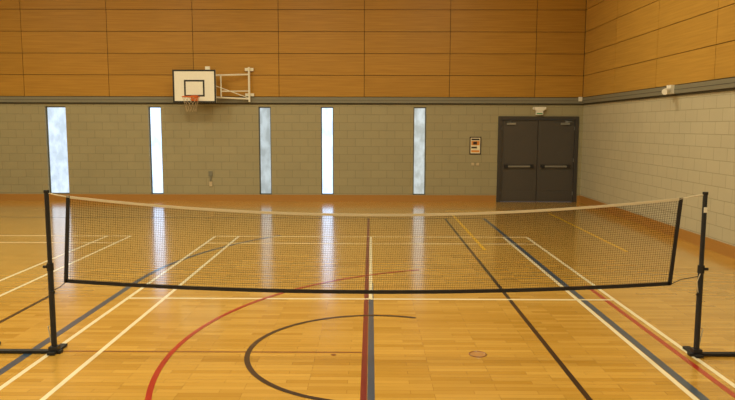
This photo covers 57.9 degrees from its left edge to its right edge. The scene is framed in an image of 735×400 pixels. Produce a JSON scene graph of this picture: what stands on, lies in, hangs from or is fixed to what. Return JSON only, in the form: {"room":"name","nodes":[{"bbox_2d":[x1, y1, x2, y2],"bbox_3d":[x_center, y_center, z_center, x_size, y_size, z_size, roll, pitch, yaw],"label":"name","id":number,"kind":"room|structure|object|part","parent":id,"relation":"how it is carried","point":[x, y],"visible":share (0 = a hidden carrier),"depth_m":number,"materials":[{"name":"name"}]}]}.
{"room":"sports hall","nodes":[
{"label":"sports hall","id":0,"kind":"room"},
{"bbox_2d":[0,104,583,200],"bbox_3d":[-3.891,-3.564,18.893,20.600,7.200,0.300,0,6,0],"label":"wall","id":1,"kind":"structure","parent":0,"point":[108,145],"depth_m":18.97,"materials":[{"name":"grey brick"}]},
{"bbox_2d":[46,106,68,193],"bbox_3d":[-8.871,-1.427,19.109,0.590,2.500,0.060,0,6,0],"label":"window","id":2,"kind":"structure","parent":1,"relation":"in","point":[55,115],"depth_m":19.10,"materials":[{"name":"glass"}]},
{"bbox_2d":[149,107,162,193],"bbox_3d":[-6.046,-1.418,19.094,0.360,2.500,0.060,0,6,0],"label":"window","id":3,"kind":"structure","parent":1,"relation":"in","point":[154,112],"depth_m":19.09,"materials":[{"name":"glass"}]},
{"bbox_2d":[209,171,212,186],"bbox_3d":[-4.482,-0.603,19.060,0.096,0.431,0.030,0,6,0],"label":"wall socket","id":4,"kind":"object","parent":1,"relation":"attached to","point":[210,172],"visible":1,"depth_m":19.04,"materials":[{"name":"white plastic"}]},
{"bbox_2d":[0,194,495,201],"bbox_3d":[-5.110,-0.066,19.126,17.580,0.190,0.025,0,6,0],"label":"baseboard","id":5,"kind":"structure","parent":1,"relation":"attached to","point":[17,197],"depth_m":19.10,"materials":[{"name":"brown wood"}]},
{"bbox_2d":[259,107,271,193],"bbox_3d":[-2.921,-1.409,19.078,0.350,2.500,0.060,0,6,0],"label":"window","id":6,"kind":"structure","parent":1,"relation":"in","point":[264,112],"depth_m":19.07,"materials":[{"name":"glass"}]},
{"bbox_2d":[0,96,582,104],"bbox_3d":[-3.894,-2.808,18.789,20.000,0.200,0.075,0,6,0],"label":"trim","id":7,"kind":"structure","parent":1,"relation":"attached to","point":[3,99],"depth_m":18.76,"materials":[{"name":"grey metal"}]},
{"bbox_2d":[0,0,586,97],"bbox_3d":[-3.888,-5.016,18.558,20.000,4.240,0.045,0,6,0],"label":"panelling","id":8,"kind":"object","parent":1,"relation":"attached to","point":[49,48],"depth_m":18.61,"materials":[{"name":"brown wood"}]},
{"bbox_2d":[172,66,253,111],"bbox_3d":[-4.163,-3.027,18.118,2.206,1.256,0.827,-2,7,-15],"label":"basketball hoop","id":9,"kind":"object","parent":8,"relation":"attached to","point":[189,86],"visible":1,"depth_m":18.15,"materials":[{"name":"white plastic"}]},
{"bbox_2d":[321,107,333,194],"bbox_3d":[-1.147,-1.403,19.068,0.360,2.500,0.060,0,6,0],"label":"window","id":10,"kind":"structure","parent":1,"relation":"in","point":[327,124],"depth_m":19.07,"materials":[{"name":"glass"}]},
{"bbox_2d":[413,107,425,194],"bbox_3d":[1.483,-1.395,19.055,0.360,2.500,0.060,0,6,0],"label":"window","id":11,"kind":"structure","parent":1,"relation":"in","point":[419,124],"depth_m":19.05,"materials":[{"name":"glass"}]},
{"bbox_2d":[469,137,480,153],"bbox_3d":[3.068,-1.547,18.917,0.330,0.500,0.022,0,6,0],"label":"framed poster","id":12,"kind":"object","parent":1,"relation":"attached to","point":[475,142],"visible":1,"depth_m":18.91,"materials":[{"name":"paper"}]},
{"bbox_2d":[500,120,537,201],"bbox_3d":[4.331,-1.115,18.977,1.076,2.342,0.168,0,6,0],"label":"door","id":13,"kind":"structure","parent":1,"relation":"in","point":[519,139],"depth_m":18.99,"materials":[{"name":"black metal"}]},
{"bbox_2d":[496,116,578,201],"bbox_3d":[4.843,-1.161,19.007,2.280,2.440,0.150,0,6,0],"label":"door frame","id":14,"kind":"structure","parent":1,"relation":"attached to","point":[500,118],"depth_m":18.88,"materials":[{"name":"paint"}]},
{"bbox_2d":[533,107,545,114],"bbox_3d":[4.845,-2.509,18.739,0.386,0.220,0.134,0,6,0],"label":"exit light","id":15,"kind":"object","parent":1,"relation":"attached to","point":[538,110],"visible":1,"depth_m":18.68,"materials":[{"name":"white plastic"}]},
{"bbox_2d":[536,120,574,201],"bbox_3d":[5.371,-1.111,18.966,1.041,2.342,0.156,0,6,0],"label":"door","id":16,"kind":"structure","parent":1,"relation":"in","point":[555,142],"depth_m":18.98,"materials":[{"name":"brown metal"}]},
{"bbox_2d":[0,200,734,399],"bbox_3d":[-3.975,1.623,5.737,20.600,0.200,27.600,0,6,0],"label":"floor","id":17,"kind":"structure","parent":0,"point":[426,356],"depth_m":7.67,"materials":[{"name":"brown wood"}]},
{"bbox_2d":[0,190,734,357],"bbox_3d":[0.068,0.692,6.234,7.795,1.560,0.500,0,6,0],"label":"net","id":18,"kind":"object","parent":17,"relation":"on","point":[54,349],"visible":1,"depth_m":6.22,"materials":[{"name":"black fabric"}]},
{"bbox_3d":[0.068,0.407,6.188,6.098,0.945,0.039,0,6,0],"label":"tie cord","id":19,"kind":"part","parent":18,"relation":"part of","materials":[{"name":"black fabric"}]},
{"bbox_2d":[0,213,734,399],"bbox_3d":[-3.091,1.529,5.684,15.432,0.003,22.925,0,6,0],"label":"court line markings","id":20,"kind":"object","parent":17,"relation":"on","point":[367,392],"visible":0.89,"depth_m":7.11,"materials":[{"name":"white paint"}]},
{"bbox_2d":[469,351,486,357],"bbox_3d":[1.048,1.468,6.325,0.172,0.014,0.172,0,6,0],"label":"socket","id":21,"kind":"object","parent":17,"relation":"on","point":[479,354],"visible":1,"depth_m":6.32,"materials":[{"name":"brown paint"}]},
{"bbox_2d":[580,90,734,245],"bbox_3d":[6.183,-2.007,5.125,0.300,7.200,27.300,0,6,0],"label":"wall","id":22,"kind":"structure","parent":0,"point":[681,146],"depth_m":13.46,"materials":[{"name":"beige brick"}]},
{"bbox_2d":[579,195,734,258],"bbox_3d":[6.013,1.454,5.662,0.025,0.200,27.000,0,6,0],"label":"baseboard","id":23,"kind":"structure","parent":22,"relation":"attached to","point":[722,248],"depth_m":13.26,"materials":[{"name":"brown wood"}]},
{"bbox_2d":[582,77,734,104],"bbox_3d":[5.994,-1.285,5.323,0.075,0.200,26.930,0,6,0],"label":"trim","id":24,"kind":"structure","parent":22,"relation":"attached to","point":[728,84],"depth_m":13.36,"materials":[{"name":"grey metal"}]},
{"bbox_2d":[583,0,734,96],"bbox_3d":[6.015,-3.493,5.089,0.045,4.240,26.955,0,6,0],"label":"panelling","id":25,"kind":"object","parent":22,"relation":"attached to","point":[631,45],"visible":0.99,"depth_m":13.94,"materials":[{"name":"brown wood"}]},
{"bbox_2d":[662,85,674,94],"bbox_3d":[5.917,-2.158,13.049,0.179,0.194,0.321,6,9,44],"label":"camera","id":26,"kind":"object","parent":22,"relation":"attached to","point":[670,88],"visible":1,"depth_m":13.00,"materials":[{"name":"white plastic"}]}
]}

